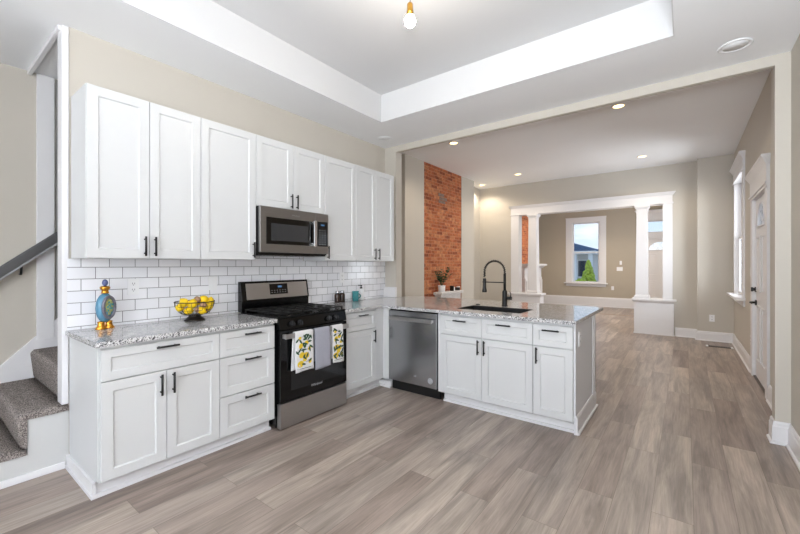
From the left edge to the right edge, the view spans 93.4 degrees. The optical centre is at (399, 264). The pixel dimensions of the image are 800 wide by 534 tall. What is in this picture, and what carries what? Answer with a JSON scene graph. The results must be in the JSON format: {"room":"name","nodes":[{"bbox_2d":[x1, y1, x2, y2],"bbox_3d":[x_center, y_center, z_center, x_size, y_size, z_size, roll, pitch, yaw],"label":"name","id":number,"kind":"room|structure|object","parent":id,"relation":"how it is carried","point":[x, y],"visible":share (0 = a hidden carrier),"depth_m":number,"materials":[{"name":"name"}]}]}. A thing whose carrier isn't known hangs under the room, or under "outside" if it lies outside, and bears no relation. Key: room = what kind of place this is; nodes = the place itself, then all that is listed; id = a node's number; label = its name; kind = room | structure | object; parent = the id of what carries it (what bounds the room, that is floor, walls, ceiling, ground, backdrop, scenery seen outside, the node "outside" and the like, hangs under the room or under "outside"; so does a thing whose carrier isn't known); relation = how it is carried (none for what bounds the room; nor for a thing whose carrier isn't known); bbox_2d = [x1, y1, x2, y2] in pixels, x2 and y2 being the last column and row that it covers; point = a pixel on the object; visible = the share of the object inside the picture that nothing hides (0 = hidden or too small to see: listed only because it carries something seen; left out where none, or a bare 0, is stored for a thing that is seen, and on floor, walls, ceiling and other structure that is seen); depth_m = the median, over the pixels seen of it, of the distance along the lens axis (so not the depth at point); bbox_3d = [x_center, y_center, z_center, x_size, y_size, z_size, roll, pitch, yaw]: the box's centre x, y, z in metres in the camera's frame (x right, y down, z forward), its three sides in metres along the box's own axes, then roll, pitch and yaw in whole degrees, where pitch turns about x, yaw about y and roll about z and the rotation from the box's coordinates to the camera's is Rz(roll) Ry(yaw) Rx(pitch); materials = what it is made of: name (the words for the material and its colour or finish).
{"room":"kitchen","nodes":[
{"label":"kitchen","id":0,"kind":"room"},
{"bbox_2d":[0,63,57,364],"bbox_3d":[-3.003,-0.119,3.150,0.130,2.900,6.400,0,0,37],"label":"wall","id":1,"kind":"structure","parent":0,"point":[17,88],"depth_m":3.01,"materials":[{"name":"beige paint"}]},
{"bbox_2d":[0,318,57,382],"bbox_3d":[-2.950,0.611,3.110,0.020,1.440,1.300,0,0,37],"label":"trim","id":2,"kind":"structure","parent":1,"relation":"attached to","point":[18,366],"depth_m":3.02,"materials":[{"name":"white paint"}]},
{"bbox_2d":[0,231,57,280],"bbox_3d":[-2.980,-0.063,3.007,0.099,1.612,1.700,0,0,37],"label":"handrail","id":3,"kind":"object","parent":1,"relation":"attached to","point":[38,249],"visible":0.48,"depth_m":2.98,"materials":[{"name":"grey paint"}]},
{"bbox_2d":[27,24,60,75],"bbox_3d":[-2.613,-1.552,2.762,0.978,0.031,0.028,0,0,37],"label":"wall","id":4,"kind":"structure","parent":1,"relation":"attached to","point":[53,37],"depth_m":2.71,"materials":[{"name":"white paint"}]},
{"bbox_2d":[58,25,68,404],"bbox_3d":[-2.231,-0.326,2.498,0.108,2.477,0.036,0,0,37],"label":"trim","id":5,"kind":"structure","parent":4,"relation":"attached to","point":[63,35],"depth_m":2.47,"materials":[{"name":"white paint"}]},
{"bbox_2d":[36,73,54,339],"bbox_3d":[-2.937,-0.476,3.125,0.023,2.175,0.110,0,0,37],"label":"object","id":6,"kind":"structure","parent":1,"relation":"attached to","point":[45,85],"depth_m":3.11,"materials":[{"name":"white paint"}]},
{"bbox_2d":[65,421,270,500],"bbox_3d":[-1.619,1.288,2.758,0.569,0.084,1.155,0,0,37],"label":"trim","id":7,"kind":"structure","parent":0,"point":[93,490],"depth_m":2.41,"materials":[{"name":"white paint"}]},
{"bbox_2d":[0,27,384,481],"bbox_3d":[-1.359,-0.119,3.667,0.130,2.900,3.672,0,0,37],"label":"wall","id":8,"kind":"structure","parent":0,"point":[162,283],"depth_m":2.99,"materials":[{"name":"white tile"}]},
{"bbox_2d":[0,461,64,489],"bbox_3d":[-2.304,1.308,2.317,0.010,0.044,0.374,0,0,37],"label":"baseboard","id":9,"kind":"structure","parent":8,"relation":"attached to","point":[31,475],"depth_m":2.34,"materials":[{"name":"white paint"}]},
{"bbox_2d":[127,279,138,294],"bbox_3d":[-1.954,0.161,2.764,0.010,0.118,0.072,0,0,37],"label":"wall outlet","id":10,"kind":"object","parent":8,"relation":"attached to","point":[132,284],"visible":1,"depth_m":2.76,"materials":[{"name":"white plastic"}]},
{"bbox_2d":[71,83,200,259],"bbox_3d":[-1.815,-0.574,2.643,0.372,1.065,0.677,0,0,37],"label":"upper cabinet","id":11,"kind":"object","parent":8,"relation":"attached to","point":[136,162],"visible":1,"depth_m":2.48,"materials":[{"name":"white paint"}]},
{"bbox_2d":[208,276,216,289],"bbox_3d":[-1.602,0.157,3.228,0.011,0.118,0.072,0,0,37],"label":"light switch","id":12,"kind":"object","parent":8,"relation":"attached to","point":[212,280],"visible":1,"depth_m":3.22,"materials":[{"name":"white plastic"}]},
{"bbox_2d":[189,118,255,259],"bbox_3d":[-1.473,-0.574,3.096,0.372,1.065,0.453,0,0,37],"label":"upper cabinet","id":13,"kind":"object","parent":8,"relation":"attached to","point":[228,153],"visible":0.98,"depth_m":3.00,"materials":[{"name":"white paint"}]},
{"bbox_2d":[256,134,324,213],"bbox_3d":[-1.105,-0.805,3.581,0.372,0.602,0.761,0,0,37],"label":"upper cabinet","id":14,"kind":"object","parent":8,"relation":"attached to","point":[288,176],"visible":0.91,"depth_m":3.44,"materials":[{"name":"white paint"}]},
{"bbox_2d":[256,205,327,256],"bbox_3d":[-1.080,-0.288,3.562,0.430,0.421,0.754,0,0,37],"label":"microwave","id":15,"kind":"object","parent":14,"relation":"attached to","point":[280,232],"visible":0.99,"depth_m":3.40,"materials":[{"name":"silver metal"}]},
{"bbox_2d":[304,155,355,260],"bbox_3d":[-0.740,-0.574,4.064,0.372,1.065,0.447,0,0,37],"label":"upper cabinet","id":16,"kind":"object","parent":8,"relation":"attached to","point":[340,176],"visible":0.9,"depth_m":3.98,"materials":[{"name":"white paint"}]},
{"bbox_2d":[339,273,343,282],"bbox_3d":[-0.684,0.151,4.442,0.010,0.118,0.072,0,0,37],"label":"wall outlet","id":17,"kind":"object","parent":8,"relation":"attached to","point":[341,275],"visible":1,"depth_m":4.43,"materials":[{"name":"white plastic"}]},
{"bbox_2d":[356,165,393,261],"bbox_3d":[-0.400,-0.574,4.514,0.372,1.065,0.676,0,0,37],"label":"upper cabinet","id":18,"kind":"object","parent":8,"relation":"attached to","point":[374,189],"visible":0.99,"depth_m":4.40,"materials":[{"name":"white paint"}]},
{"bbox_2d":[0,303,799,533],"bbox_3d":[1.930,1.371,5.436,5.200,0.080,16.200,0,0,37],"label":"floor","id":19,"kind":"structure","parent":0,"point":[675,441],"depth_m":2.40,"materials":[{"name":"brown wood"}]},
{"bbox_2d":[0,346,68,462],"bbox_3d":[-2.503,0.783,2.861,0.987,1.089,1.112,0,0,37],"label":"staircase","id":20,"kind":"structure","parent":19,"relation":"on","point":[21,401],"depth_m":2.57,"materials":[{"name":"carpet"}]},
{"bbox_2d":[69,331,218,482],"bbox_3d":[-1.709,0.896,2.560,0.643,0.868,0.689,0,0,37],"label":"base cabinet","id":21,"kind":"object","parent":19,"relation":"on","point":[159,399],"depth_m":2.33,"materials":[{"name":"white paint"}]},
{"bbox_2d":[65,313,276,347],"bbox_3d":[-1.582,0.446,2.734,0.640,0.030,1.161,0,0,37],"label":"countertop","id":22,"kind":"structure","parent":21,"relation":"on","point":[155,330],"depth_m":2.52,"materials":[{"name":"stone"}]},
{"bbox_2d":[95,279,116,329],"bbox_3d":[-1.988,0.264,2.543,0.090,0.332,0.120,0,0,15],"label":"decanter","id":23,"kind":"object","parent":22,"relation":"on","point":[105,307],"visible":1,"depth_m":2.52,"materials":[{"name":"blue ceramic"}]},
{"bbox_2d":[174,300,214,321],"bbox_3d":[-1.595,0.356,2.931,0.284,0.148,0.284,0,0,37],"label":"fruit bowl","id":24,"kind":"object","parent":22,"relation":"on","point":[194,316],"visible":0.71,"depth_m":2.88,"materials":[{"name":"metal"}]},
{"bbox_2d":[175,304,183,311],"bbox_3d":[-1.658,0.323,2.841,0.064,0.060,0.061,0,0,37],"label":"lemon","id":25,"kind":"object","parent":24,"relation":"in","point":[178,308],"visible":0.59,"depth_m":2.81,"materials":[{"name":"yellow food"}]},
{"bbox_2d":[179,299,187,306],"bbox_3d":[-1.623,0.289,2.829,0.065,0.065,0.062,0,0,37],"label":"lemon","id":26,"kind":"object","parent":24,"relation":"in","point":[182,300],"visible":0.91,"depth_m":2.81,"materials":[{"name":"yellow food"}]},
{"bbox_2d":[183,308,193,314],"bbox_3d":[-1.597,0.349,2.850,0.058,0.056,0.061,0,0,37],"label":"lemon","id":27,"kind":"object","parent":24,"relation":"in","point":[190,311],"visible":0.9,"depth_m":2.83,"materials":[{"name":"yellow food"}]},
{"bbox_2d":[187,299,196,308],"bbox_3d":[-1.570,0.297,2.852,0.069,0.078,0.068,0,0,37],"label":"lemon","id":28,"kind":"object","parent":24,"relation":"in","point":[194,301],"visible":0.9,"depth_m":2.83,"materials":[{"name":"yellow food"}]},
{"bbox_2d":[198,307,205,313],"bbox_3d":[-1.515,0.349,2.880,0.059,0.056,0.056,0,0,1],"label":"lemon","id":29,"kind":"object","parent":24,"relation":"in","point":[203,311],"visible":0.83,"depth_m":2.87,"materials":[{"name":"yellow food"}]},
{"bbox_2d":[200,295,209,301],"bbox_3d":[-1.538,0.275,2.957,0.068,0.069,0.080,0,0,37],"label":"lemon","id":30,"kind":"object","parent":24,"relation":"in","point":[203,298],"visible":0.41,"depth_m":2.94,"materials":[{"name":"yellow food"}]},
{"bbox_2d":[206,301,212,309],"bbox_3d":[-1.494,0.320,2.945,0.061,0.082,0.062,0,0,37],"label":"lemon","id":31,"kind":"object","parent":24,"relation":"in","point":[208,303],"visible":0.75,"depth_m":2.93,"materials":[{"name":"yellow food"}]},
{"bbox_2d":[218,323,273,438],"bbox_3d":[-1.365,0.896,3.014,0.642,0.868,0.447,0,0,37],"label":"base cabinet","id":32,"kind":"object","parent":19,"relation":"on","point":[246,354],"visible":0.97,"depth_m":2.82,"materials":[{"name":"white paint"}]},
{"bbox_2d":[238,279,348,429],"bbox_3d":[-0.962,0.742,3.476,0.674,1.177,0.749,0,0,37],"label":"gas range","id":33,"kind":"object","parent":19,"relation":"on","point":[309,393],"visible":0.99,"depth_m":3.32,"materials":[{"name":"black metal"}]},
{"bbox_2d":[241,308,345,318],"bbox_3d":[-0.966,0.429,3.479,0.552,0.013,0.749,0,0,37],"label":"cooktop","id":34,"kind":"object","parent":33,"relation":"in","point":[318,312],"depth_m":3.30,"materials":[{"name":"black metal"}]},
{"bbox_2d":[291,329,313,373],"bbox_3d":[-0.807,0.714,3.131,0.043,0.337,0.204,0,0,37],"label":"dish towel","id":35,"kind":"object","parent":33,"relation":"hanging from","point":[302,359],"visible":1,"depth_m":3.11,"materials":[{"name":"white fabric"}]},
{"bbox_2d":[313,326,330,369],"bbox_3d":[-0.687,0.722,3.291,0.042,0.353,0.194,0,0,37],"label":"dish towel","id":36,"kind":"object","parent":33,"relation":"hanging from","point":[321,338],"visible":0.91,"depth_m":3.28,"materials":[{"name":"grey fabric"}]},
{"bbox_2d":[330,324,343,362],"bbox_3d":[-0.579,0.716,3.434,0.043,0.341,0.150,0,0,37],"label":"dish towel","id":37,"kind":"object","parent":33,"relation":"hanging from","point":[336,335],"visible":0.94,"depth_m":3.42,"materials":[{"name":"white fabric"}]},
{"bbox_2d":[345,309,375,391],"bbox_3d":[-0.625,0.896,3.992,0.642,0.868,0.467,0,0,37],"label":"base cabinet","id":38,"kind":"object","parent":19,"relation":"on","point":[361,332],"visible":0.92,"depth_m":3.83,"materials":[{"name":"white paint"}]},
{"bbox_2d":[346,379,390,398],"bbox_3d":[-0.349,1.296,3.886,0.164,0.069,0.633,0,0,37],"label":"trim","id":39,"kind":"structure","parent":19,"relation":"on","point":[381,382],"depth_m":4.01,"materials":[{"name":"white paint"}]},
{"bbox_2d":[374,308,392,386],"bbox_3d":[-0.250,0.896,4.435,0.708,0.868,0.690,0,0,37],"label":"base cabinet","id":40,"kind":"object","parent":19,"relation":"on","point":[382,314],"visible":0.17,"depth_m":4.07,"materials":[{"name":"white paint"}]},
{"bbox_2d":[321,296,602,324],"bbox_3d":[0.519,0.446,3.915,2.564,0.030,1.740,0,0,37],"label":"countertop","id":41,"kind":"structure","parent":40,"relation":"on","point":[546,313],"depth_m":3.80,"materials":[{"name":"stone"}]},
{"bbox_2d":[334,291,339,302],"bbox_3d":[-0.715,0.365,4.303,0.066,0.130,0.066,0,0,37],"label":"glass jar","id":42,"kind":"object","parent":41,"relation":"on","point":[337,295],"visible":1,"depth_m":4.28,"materials":[{"name":"brown glass"}]},
{"bbox_2d":[340,291,344,301],"bbox_3d":[-0.669,0.365,4.362,0.066,0.130,0.066,0,0,37],"label":"glass jar","id":43,"kind":"object","parent":41,"relation":"on","point":[342,294],"visible":0.89,"depth_m":4.34,"materials":[{"name":"brown glass"}]},
{"bbox_2d":[352,291,360,300],"bbox_3d":[-0.517,0.372,4.474,0.103,0.118,0.082,0,0,4],"label":"mug","id":44,"kind":"object","parent":41,"relation":"on","point":[355,294],"visible":0.99,"depth_m":4.44,"materials":[{"name":"teal ceramic"}]},
{"bbox_2d":[358,285,363,299],"bbox_3d":[-0.474,0.338,4.604,0.068,0.186,0.068,0,0,42],"label":"soap bottle","id":45,"kind":"object","parent":41,"relation":"on","point":[361,291],"visible":0.94,"depth_m":4.58,"materials":[{"name":"white plastic"}]},
{"bbox_2d":[384,287,396,296],"bbox_3d":[-0.131,0.362,5.014,0.198,0.133,0.040,0,0,37],"label":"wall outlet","id":46,"kind":"object","parent":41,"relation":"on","point":[388,291],"visible":1,"depth_m":4.99,"materials":[{"name":"white plastic"}]},
{"bbox_2d":[456,305,532,313],"bbox_3d":[0.919,0.540,3.669,0.639,0.222,0.359,0,0,37],"label":"sink","id":47,"kind":"object","parent":41,"relation":"in","point":[472,307],"visible":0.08,"depth_m":3.81,"materials":[{"name":"black metal"}]},
{"bbox_2d":[482,260,511,305],"bbox_3d":[1.024,0.187,3.990,0.329,0.486,0.060,0,0,37],"label":"faucet","id":48,"kind":"object","parent":41,"relation":"on","point":[505,297],"visible":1,"depth_m":3.94,"materials":[{"name":"black metal"}]},
{"bbox_2d":[389,309,440,398],"bbox_3d":[0.282,0.897,4.066,0.600,0.864,0.635,0,0,37],"label":"dishwasher","id":49,"kind":"object","parent":19,"relation":"on","point":[413,335],"visible":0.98,"depth_m":3.83,"materials":[{"name":"silver metal"}]},
{"bbox_2d":[434,290,463,298],"bbox_3d":[0.965,0.923,7.396,0.185,0.814,0.860,0,0,37],"label":"fireplace mantel","id":50,"kind":"object","parent":19,"relation":"on","point":[457,293],"visible":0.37,"depth_m":7.29,"materials":[{"name":"white wood"}]},
{"bbox_2d":[434,267,450,291],"bbox_3d":[0.849,0.277,7.164,0.251,0.476,0.446,0,0,37],"label":"potted plant","id":51,"kind":"object","parent":50,"relation":"on","point":[441,288],"visible":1,"depth_m":7.12,"materials":[{"name":"green plant"}]},
{"bbox_2d":[434,290,463,294],"bbox_3d":[0.965,0.541,7.396,0.185,0.050,0.860,0,0,37],"label":"shelf","id":52,"kind":"object","parent":50,"relation":"attached to","point":[457,292],"depth_m":7.28,"materials":[{"name":"white wood"}]},
{"bbox_2d":[438,313,533,412],"bbox_3d":[0.906,0.896,3.623,0.913,0.869,0.642,0,0,37],"label":"base cabinet","id":53,"kind":"object","parent":19,"relation":"on","point":[484,359],"depth_m":3.36,"materials":[{"name":"white paint"}]},
{"bbox_2d":[443,393,580,434],"bbox_3d":[0.927,1.296,3.333,1.233,0.069,0.034,0,0,37],"label":"trim","id":54,"kind":"structure","parent":19,"relation":"attached to","point":[558,424],"depth_m":3.29,"materials":[{"name":"white paint"}]},
{"bbox_2d":[507,292,545,303],"bbox_3d":[2.944,0.991,8.782,0.780,0.679,0.360,0,0,37],"label":"pedestal","id":55,"kind":"object","parent":19,"relation":"on","point":[522,296],"visible":0.44,"depth_m":8.63,"materials":[{"name":"white paint"}]},
{"bbox_2d":[526,214,540,293],"bbox_3d":[3.076,-0.252,8.683,0.250,1.805,0.250,0,0,37],"label":"square column","id":56,"kind":"structure","parent":55,"relation":"on","point":[533,224],"depth_m":8.61,"materials":[{"name":"white paint"}]},
{"bbox_2d":[522,264,546,292],"bbox_3d":[4.009,0.650,11.325,0.300,1.359,1.760,0,0,37],"label":"fireplace mantel","id":57,"kind":"object","parent":19,"relation":"on","point":[524,266],"visible":0.38,"depth_m":10.75,"materials":[{"name":"white paint"}]},
{"bbox_2d":[533,322,573,422],"bbox_3d":[1.395,0.896,3.254,0.310,0.868,0.642,0,0,37],"label":"base cabinet","id":58,"kind":"object","parent":19,"relation":"on","point":[553,343],"visible":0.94,"depth_m":3.02,"materials":[{"name":"white paint"}]},
{"bbox_2d":[574,315,597,435],"bbox_3d":[0.680,0.896,3.957,2.380,0.868,0.788,0,0,37],"label":"peninsula panel","id":59,"kind":"object","parent":19,"relation":"on","point":[585,405],"visible":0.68,"depth_m":3.17,"materials":[{"name":"white paint"}]},
{"bbox_2d":[631,297,676,336],"bbox_3d":[4.910,0.991,7.295,0.710,0.679,0.360,0,0,37],"label":"pedestal","id":60,"kind":"object","parent":19,"relation":"on","point":[654,316],"visible":0.91,"depth_m":7.17,"materials":[{"name":"white paint"}]},
{"bbox_2d":[634,205,649,298],"bbox_3d":[4.759,-0.252,7.410,0.250,1.805,0.250,0,0,37],"label":"square column","id":61,"kind":"structure","parent":60,"relation":"on","point":[642,257],"depth_m":7.33,"materials":[{"name":"white paint"}]},
{"bbox_2d":[697,154,733,332],"bbox_3d":[5.580,-0.274,6.688,0.490,3.210,0.360,0,0,37],"label":"wall pier","id":62,"kind":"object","parent":19,"relation":"on","point":[714,178],"visible":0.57,"depth_m":6.54,"materials":[{"name":"beige paint"}]},
{"bbox_2d":[709,315,714,321],"bbox_3d":[5.432,0.931,6.567,0.072,0.118,0.010,0,0,37],"label":"wall outlet","id":63,"kind":"object","parent":62,"relation":"attached to","point":[711,317],"visible":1,"depth_m":6.56,"materials":[{"name":"white plastic"}]},
{"bbox_2d":[706,345,733,348],"bbox_3d":[5.165,1.326,6.099,0.340,0.008,0.120,0,0,37],"label":"floor vent","id":64,"kind":"object","parent":19,"relation":"in","point":[706,345],"visible":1,"depth_m":6.10,"materials":[{"name":"brown metal"}]},
{"bbox_2d":[0,0,799,148],"bbox_3d":[-0.994,-1.759,1.655,5.100,0.380,6.440,0,0,37],"label":"ceiling","id":65,"kind":"structure","parent":0,"point":[362,56],"depth_m":2.96,"materials":[{"name":"white paint"}]},
{"bbox_2d":[378,136,391,140],"bbox_3d":[-0.189,-1.565,4.682,0.178,0.008,0.178,0,0,37],"label":"recessed light","id":66,"kind":"object","parent":65,"relation":"in","point":[382,138],"visible":1,"depth_m":4.68,"materials":[{"name":"paint"}]},
{"bbox_2d":[405,0,414,27],"bbox_3d":[0.063,-1.682,2.372,0.110,0.374,0.110,0,0,37],"label":"pendant light","id":67,"kind":"object","parent":65,"relation":"hanging from","point":[410,19],"visible":1,"depth_m":2.35,"materials":[{"name":"white glass"}]},
{"bbox_2d":[407,2,413,14],"bbox_3d":[0.063,-1.608,2.372,0.044,0.078,0.044,0,0,37],"label":"socket","id":68,"kind":"object","parent":67,"relation":"attached to","point":[410,11],"depth_m":2.36,"materials":[{"name":"gold metal"}]},
{"bbox_2d":[717,38,753,53],"bbox_3d":[2.399,-1.565,2.700,0.198,0.008,0.198,0,0,37],"label":"recessed light","id":69,"kind":"object","parent":65,"relation":"in","point":[736,45],"visible":1,"depth_m":2.69,"materials":[{"name":"paint"}]},
{"bbox_2d":[402,154,473,298],"bbox_3d":[0.756,-0.274,7.518,0.295,3.210,2.612,0,0,37],"label":"wall","id":70,"kind":"structure","parent":0,"point":[412,168],"depth_m":6.71,"materials":[{"name":"beige paint"}]},
{"bbox_2d":[424,162,460,296],"bbox_3d":[0.860,-0.274,7.437,0.028,3.210,1.451,0,0,37],"label":"brick wall","id":71,"kind":"structure","parent":0,"point":[442,222],"depth_m":7.36,"materials":[{"name":"brick"}]},
{"bbox_2d":[474,187,479,299],"bbox_3d":[1.973,-0.274,9.454,0.100,3.210,9.340,0,0,37],"label":"wall","id":72,"kind":"structure","parent":0,"point":[476,190],"depth_m":9.24,"materials":[{"name":"beige paint"}]},
{"bbox_2d":[522,216,528,263],"bbox_3d":[3.666,-0.274,11.365,0.295,3.210,1.950,0,0,37],"label":"brick wall","id":73,"kind":"structure","parent":0,"point":[525,220],"depth_m":11.20,"materials":[{"name":"brick"}]},
{"bbox_2d":[578,331,580,346],"bbox_3d":[1.451,0.596,3.040,0.010,0.118,0.072,0,0,37],"label":"wall outlet","id":74,"kind":"object","parent":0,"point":[579,332],"visible":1,"depth_m":3.02,"materials":[{"name":"white plastic"}]},
{"bbox_2d":[402,69,770,188],"bbox_3d":[3.999,-1.929,8.047,5.050,0.100,9.540,0,0,37],"label":"ceiling","id":75,"kind":"structure","parent":0,"point":[690,124],"depth_m":5.75,"materials":[{"name":"paint"}]},
{"bbox_2d":[611,103,625,108],"bbox_3d":[2.586,-1.875,4.464,0.158,0.008,0.158,0,0,37],"label":"recessed light","id":76,"kind":"object","parent":75,"relation":"in","point":[621,105],"visible":0.99,"depth_m":4.47,"materials":[{"name":"white plastic"}]},
{"bbox_2d":[385,51,790,423],"bbox_3d":[1.065,-0.319,4.210,5.000,3.300,0.120,0,0,37],"label":"wall","id":77,"kind":"structure","parent":0,"point":[780,64],"depth_m":2.87,"materials":[{"name":"beige paint"}]},
{"bbox_2d":[480,161,696,334],"bbox_3d":[3.738,-0.274,8.182,4.250,3.210,0.160,0,0,37],"label":"wall","id":78,"kind":"structure","parent":0,"point":[495,212],"depth_m":7.67,"materials":[{"name":"beige paint"}]},
{"bbox_2d":[509,191,675,299],"bbox_3d":[3.913,-0.359,8.049,3.190,2.020,0.310,0,0,37],"label":"door frame","id":79,"kind":"structure","parent":78,"relation":"attached to","point":[665,199],"depth_m":7.74,"materials":[{"name":"white paint"}]},
{"bbox_2d":[539,205,662,298],"bbox_3d":[6.783,-0.274,11.759,4.990,3.210,0.140,0,0,37],"label":"wall","id":80,"kind":"structure","parent":0,"point":[620,223],"depth_m":11.95,"materials":[{"name":"beige paint"}]},
{"bbox_2d":[564,216,607,286],"bbox_3d":[6.032,-0.421,12.258,1.280,2.245,0.250,0,0,37],"label":"window","id":81,"kind":"structure","parent":80,"relation":"in","point":[601,220],"depth_m":12.21,"materials":[{"name":"white paint"}]},
{"bbox_2d":[544,295,633,308],"bbox_3d":[5.651,1.181,11.812,2.920,0.299,1.140,0,0,37],"label":"baseboard","id":82,"kind":"structure","parent":80,"relation":"attached to","point":[549,299],"depth_m":12.14,"materials":[{"name":"white paint"}]},
{"bbox_2d":[635,209,662,297],"bbox_3d":[7.632,-0.146,11.066,1.250,2.955,0.200,0,0,37],"label":"door","id":83,"kind":"structure","parent":80,"relation":"in","point":[655,256],"depth_m":11.11,"materials":[{"name":"white paint"}]},
{"bbox_2d":[648,241,662,250],"bbox_3d":[7.622,-0.554,11.053,0.601,0.271,0.035,0,0,37],"label":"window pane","id":84,"kind":"object","parent":83,"relation":"attached to","point":[650,243],"depth_m":11.15,"materials":[{"name":"white glass"}]},
{"bbox_2d":[734,34,799,435],"bbox_3d":[3.858,-0.274,3.915,0.190,3.210,15.900,0,0,37],"label":"wall","id":85,"kind":"structure","parent":0,"point":[756,139],"depth_m":3.62,"materials":[{"name":"beige paint"}]},
{"bbox_2d":[675,327,749,372],"bbox_3d":[4.728,1.248,5.828,0.810,0.164,2.400,0,0,37],"label":"baseboard","id":86,"kind":"structure","parent":85,"relation":"attached to","point":[679,332],"depth_m":6.50,"materials":[{"name":"white paint"}]},
{"bbox_2d":[726,150,745,306],"bbox_3d":[5.175,-0.496,5.722,0.250,2.155,1.400,0,0,37],"label":"window","id":87,"kind":"structure","parent":85,"relation":"in","point":[737,170],"depth_m":6.06,"materials":[{"name":"white paint"}]},
{"bbox_2d":[745,153,770,398],"bbox_3d":[3.989,0.123,4.130,0.200,2.415,1.270,0,0,37],"label":"door","id":88,"kind":"structure","parent":85,"relation":"in","point":[758,177],"depth_m":4.17,"materials":[{"name":"white paint"}]},
{"bbox_2d":[756,201,764,228],"bbox_3d":[3.976,-0.559,4.140,0.035,0.281,0.601,0,0,37],"label":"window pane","id":89,"kind":"object","parent":88,"relation":"attached to","point":[760,219],"depth_m":4.26,"materials":[{"name":"white glass"}]},
{"bbox_2d":[766,384,799,470],"bbox_3d":[1.285,1.248,0.736,0.156,0.164,7.485,0,0,37],"label":"baseboard","id":90,"kind":"structure","parent":85,"relation":"attached to","point":[780,433],"depth_m":2.78,"materials":[{"name":"white paint"}]},
{"label":"outside","id":91,"kind":"structure","parent":0,"visible":0},
{"bbox_3d":[20.696,2.131,49.297,100.000,0.200,76.400,0,0,37],"label":"ground","id":92,"kind":"structure","parent":91,"visible":0},
{"bbox_2d":[574,243,597,281],"bbox_3d":[12.881,0.006,31.635,7.850,4.050,9.200,0,0,37],"label":"house","id":93,"kind":"structure","parent":92,"relation":"on","point":[580,259],"depth_m":27.49,"materials":[{"name":"grey"}]},
{"bbox_2d":[581,260,596,281],"bbox_3d":[10.434,0.874,20.934,1.130,2.314,1.130,0,0,18],"label":"shrub","id":94,"kind":"object","parent":92,"relation":"on","point":[588,274],"visible":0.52,"depth_m":20.74,"materials":[{"name":"plant"}]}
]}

